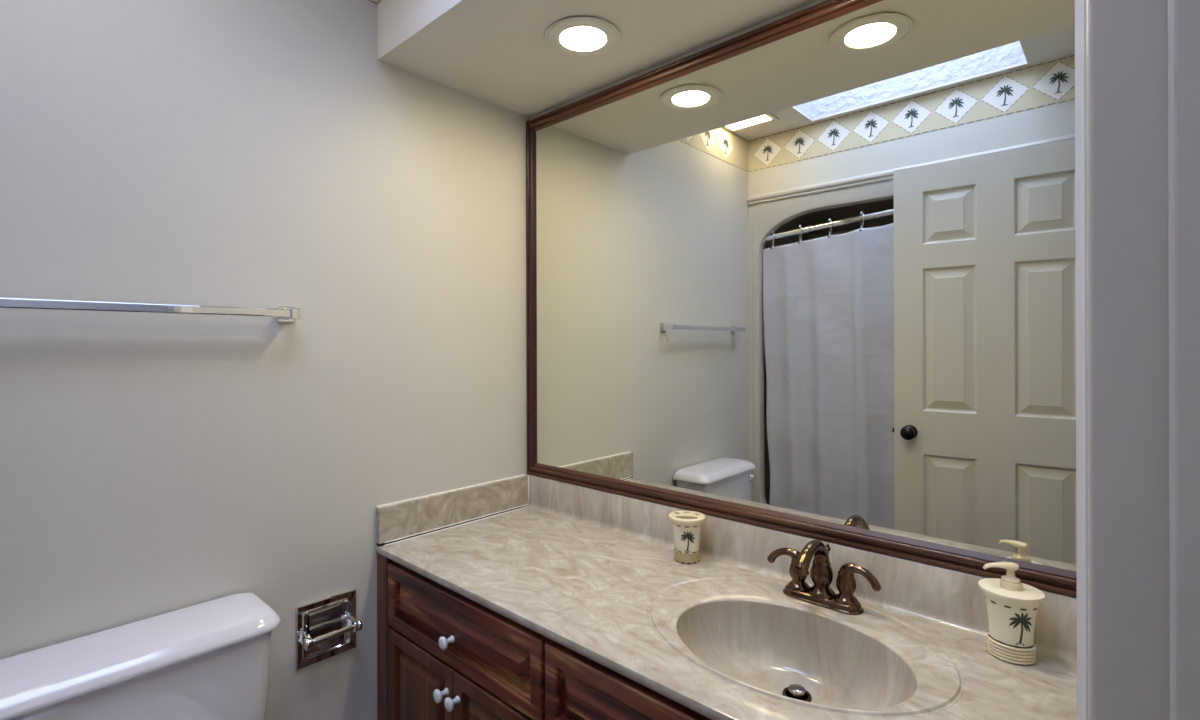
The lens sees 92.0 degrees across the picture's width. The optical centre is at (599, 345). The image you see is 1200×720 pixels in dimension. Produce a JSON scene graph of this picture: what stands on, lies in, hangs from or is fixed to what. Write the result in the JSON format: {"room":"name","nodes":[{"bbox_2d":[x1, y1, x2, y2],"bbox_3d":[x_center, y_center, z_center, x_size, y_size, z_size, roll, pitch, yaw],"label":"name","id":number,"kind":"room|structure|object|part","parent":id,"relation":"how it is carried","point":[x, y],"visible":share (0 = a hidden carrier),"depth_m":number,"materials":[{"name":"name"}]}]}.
{"room":"bathroom","nodes":[
{"label":"bathroom","id":0,"kind":"room"},
{"bbox_2d":[0,0,528,719],"bbox_3d":[-1.103,0.062,1.127,0.100,2.498,2.450,0,0,42],"label":"wall","id":1,"kind":"structure","parent":0,"point":[228,153],"depth_m":1.34,"materials":[{"name":"grey paint"}]},
{"bbox_2d":[0,297,299,321],"bbox_3d":[-0.953,-0.075,1.167,0.066,0.039,0.661,0,0,42],"label":"towel bar","id":2,"kind":"object","parent":1,"relation":"attached to","point":[283,313],"visible":1,"depth_m":1.17,"materials":[{"name":"silver metal"}]},
{"bbox_3d":[-0.743,-0.076,1.394,0.061,0.026,0.021,0,0,42],"label":"post","id":3,"kind":"part","parent":2,"relation":"part of","materials":[{"name":"silver metal"}]},
{"bbox_2d":[295,588,361,670],"bbox_3d":[-0.682,0.727,1.471,0.054,0.157,0.152,0,0,42],"label":"toilet paper holder","id":4,"kind":"object","parent":1,"relation":"attached to","point":[328,627],"visible":1,"depth_m":1.48,"materials":[{"name":"silver metal"}]},
{"bbox_3d":[-0.721,0.731,1.431,0.047,0.033,0.011,0,0,42],"label":"arm","id":5,"kind":"part","parent":4,"relation":"part of","materials":[{"name":"silver metal"}]},
{"bbox_3d":[-0.645,0.730,1.513,0.047,0.041,0.011,0,0,42],"label":"arm","id":6,"kind":"part","parent":4,"relation":"part of","materials":[{"name":"silver metal"}]},
{"bbox_2d":[377,0,815,116],"bbox_3d":[0.128,-0.949,1.288,1.507,0.324,0.548,0,0,42],"label":"ceiling","id":7,"kind":"structure","parent":0,"point":[497,52],"depth_m":1.50,"materials":[{"name":"grey paint"}]},
{"bbox_2d":[545,17,620,56],"bbox_3d":[-0.043,-0.782,1.473,0.191,0.008,0.191,0,0,42],"label":"recessed light","id":8,"kind":"object","parent":7,"relation":"in","point":[574,36],"visible":1,"depth_m":1.47,"materials":[{"name":"white"}]},
{"bbox_2d":[529,0,826,119],"bbox_3d":[0.355,0.058,1.522,1.723,2.498,0.100,0,0,42],"label":"wall","id":9,"kind":"structure","parent":0,"point":[816,2],"depth_m":1.55,"materials":[{"name":"grey paint"}]},
{"bbox_2d":[526,0,1076,597],"bbox_3d":[0.308,-0.165,1.483,1.505,1.210,0.020,0,0,42],"label":"framed mirror","id":10,"kind":"object","parent":9,"relation":"attached to","point":[810,272],"visible":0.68,"depth_m":1.29,"materials":[{"name":"brown wood"}]},
{"bbox_3d":[0.306,-0.748,1.483,1.505,0.044,0.020,0,0,42],"label":"frame rail","id":11,"kind":"part","parent":10,"relation":"part of","materials":[{"name":"brown wood"}]},
{"bbox_3d":[0.310,0.418,1.483,1.505,0.044,0.020,0,0,42],"label":"frame rail","id":12,"kind":"part","parent":10,"relation":"part of","materials":[{"name":"brown wood"}]},
{"bbox_2d":[526,474,1076,663],"bbox_3d":[0.306,0.494,1.478,1.506,0.106,0.033,0,0,42],"label":"backsplash","id":13,"kind":"structure","parent":9,"relation":"attached to","point":[949,598],"depth_m":1.28,"materials":[{"name":"stone"}]},
{"bbox_3d":[0.043,1.348,0.153,3.100,0.080,2.550,0,0,42],"label":"floor","id":14,"kind":"structure","parent":0,"visible":0},
{"bbox_2d":[0,593,280,719],"bbox_3d":[-0.725,0.940,0.966,0.664,0.738,0.488,0,0,42],"label":"toilet","id":15,"kind":"object","parent":14,"relation":"on","point":[210,660],"visible":1,"depth_m":1.12,"materials":[{"name":"white ceramic"}]},
{"bbox_3d":[-0.907,0.782,1.132,0.156,0.346,0.456,0,0,42],"label":"tank","id":16,"kind":"part","parent":15,"relation":"part of","materials":[{"name":"white ceramic"}]},
{"bbox_2d":[377,553,711,719],"bbox_3d":[0.121,0.937,1.274,1.504,0.740,0.584,0,0,42],"label":"vanity cabinet","id":17,"kind":"object","parent":14,"relation":"on","point":[443,654],"visible":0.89,"depth_m":1.29,"materials":[{"name":"brown wood"}]},
{"bbox_3d":[-0.449,0.972,1.452,0.305,0.434,0.018,0,0,42],"label":"door","id":18,"kind":"part","parent":17,"relation":"part of","materials":[{"name":"brown wood"}]},
{"bbox_3d":[-0.369,0.811,1.346,0.030,0.030,0.031,0,0,42],"label":"knob","id":19,"kind":"part","parent":17,"relation":"part of","materials":[{"name":"white ceramic"}]},
{"bbox_3d":[-0.352,0.681,1.330,0.030,0.030,0.031,0,0,42],"label":"knob","id":20,"kind":"part","parent":17,"relation":"part of","materials":[{"name":"white ceramic"}]},
{"bbox_3d":[-0.335,0.811,1.315,0.030,0.030,0.031,0,0,42],"label":"knob","id":21,"kind":"part","parent":17,"relation":"part of","materials":[{"name":"white ceramic"}]},
{"bbox_3d":[-0.336,0.665,1.348,0.613,0.165,0.018,0,0,42],"label":"drawer","id":22,"kind":"part","parent":17,"relation":"part of","materials":[{"name":"brown wood"}]},
{"bbox_3d":[-0.221,0.972,1.244,0.305,0.434,0.018,0,0,42],"label":"door","id":23,"kind":"part","parent":17,"relation":"part of","materials":[{"name":"brown wood"}]},
{"bbox_3d":[0.123,0.664,0.929,0.612,0.165,0.018,0,0,42],"label":"drawer","id":24,"kind":"part","parent":17,"relation":"part of","materials":[{"name":"brown wood"}]},
{"bbox_2d":[376,474,1076,719],"bbox_3d":[0.130,0.570,1.284,1.506,0.257,0.556,0,0,42],"label":"countertop","id":25,"kind":"structure","parent":17,"relation":"on","point":[595,573],"depth_m":1.19,"materials":[{"name":"stone"}]},
{"bbox_2d":[376,474,528,546],"bbox_3d":[-0.425,0.495,1.777,0.023,0.110,0.534,0,0,42],"label":"side splash","id":26,"kind":"object","parent":25,"relation":"on","point":[400,521],"visible":1,"depth_m":1.74,"materials":[{"name":"stone"}]},
{"bbox_2d":[669,510,705,563],"bbox_3d":[0.222,0.490,1.478,0.094,0.112,0.094,0,0,42],"label":"toothbrush holder","id":27,"kind":"object","parent":25,"relation":"on","point":[687,525],"visible":1,"depth_m":1.45,"materials":[{"name":"beige ceramic"}]},
{"bbox_2d":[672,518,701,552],"bbox_3d":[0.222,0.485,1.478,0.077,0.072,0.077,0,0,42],"label":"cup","id":28,"kind":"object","parent":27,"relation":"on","point":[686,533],"depth_m":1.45,"materials":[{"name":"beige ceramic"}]},
{"bbox_2d":[677,601,916,707],"bbox_3d":[0.340,0.614,1.060,0.427,0.128,0.315,0,0,42],"label":"basin","id":29,"kind":"object","parent":25,"relation":"in","point":[780,651],"depth_m":1.17,"materials":[{"name":"stone"}]},
{"bbox_2d":[767,540,880,614],"bbox_3d":[0.469,0.476,1.231,0.176,0.138,0.176,0,0,-3],"label":"faucet","id":30,"kind":"object","parent":25,"relation":"on","point":[820,593],"visible":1,"depth_m":1.21,"materials":[{"name":"brown metal"}]},
{"bbox_3d":[0.415,0.470,1.288,0.086,0.042,0.032,0,0,42],"label":"lever","id":31,"kind":"part","parent":30,"relation":"part of","materials":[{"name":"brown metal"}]},
{"bbox_3d":[0.436,0.500,1.270,0.047,0.061,0.047,0,0,42],"label":"handle","id":32,"kind":"part","parent":30,"relation":"part of","materials":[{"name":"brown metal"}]},
{"bbox_3d":[0.439,0.442,1.199,0.034,0.070,0.134,0,0,42],"label":"spout","id":33,"kind":"part","parent":30,"relation":"part of","materials":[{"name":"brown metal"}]},
{"bbox_3d":[0.473,0.495,1.236,0.055,0.071,0.055,0,0,42],"label":"spout","id":34,"kind":"part","parent":30,"relation":"part of","materials":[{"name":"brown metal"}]},
{"bbox_3d":[0.473,0.537,1.236,0.169,0.015,0.057,0,0,42],"label":"plate","id":35,"kind":"part","parent":30,"relation":"part of","materials":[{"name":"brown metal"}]},
{"bbox_3d":[0.511,0.500,1.202,0.047,0.061,0.047,0,0,42],"label":"handle","id":36,"kind":"part","parent":30,"relation":"part of","materials":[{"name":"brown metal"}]},
{"bbox_3d":[0.531,0.470,1.183,0.086,0.042,0.032,0,0,42],"label":"lever","id":37,"kind":"part","parent":30,"relation":"part of","materials":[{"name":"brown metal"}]},
{"bbox_2d":[978,562,1044,664],"bbox_3d":[0.721,0.464,1.016,0.096,0.162,0.088,0,0,42],"label":"soap dispenser","id":38,"kind":"object","parent":25,"relation":"on","point":[1012,605],"visible":1,"depth_m":0.99,"materials":[{"name":"beige ceramic"}]},
{"bbox_2d":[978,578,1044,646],"bbox_3d":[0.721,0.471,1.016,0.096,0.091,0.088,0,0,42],"label":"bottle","id":39,"kind":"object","parent":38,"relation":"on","point":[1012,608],"depth_m":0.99,"materials":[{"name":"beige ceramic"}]},
{"bbox_3d":[0.351,0.058,0.324,0.115,2.498,1.678,0,0,42],"label":"wall","id":40,"kind":"structure","parent":0,"visible":0},
{"bbox_2d":[1075,0,1199,719],"bbox_3d":[0.433,0.237,0.425,0.130,2.138,0.074,0,0,42],"label":"door frame","id":41,"kind":"structure","parent":40,"relation":"attached to","point":[1143,56],"depth_m":0.42,"materials":[{"name":"beige paint"}]},
{"bbox_3d":[-0.781,0.061,0.288,1.508,2.498,0.100,0,0,42],"label":"wall","id":42,"kind":"structure","parent":0,"visible":0},
{"bbox_2d":[368,0,380,3],"bbox_3d":[-0.404,-1.023,0.705,1.506,0.171,1.028,0,0,42],"label":"wallpaper border","id":43,"kind":"object","parent":42,"relation":"attached to","point":[372,1],"visible":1,"depth_m":1.58,"materials":[{"name":"beige"}]}
]}

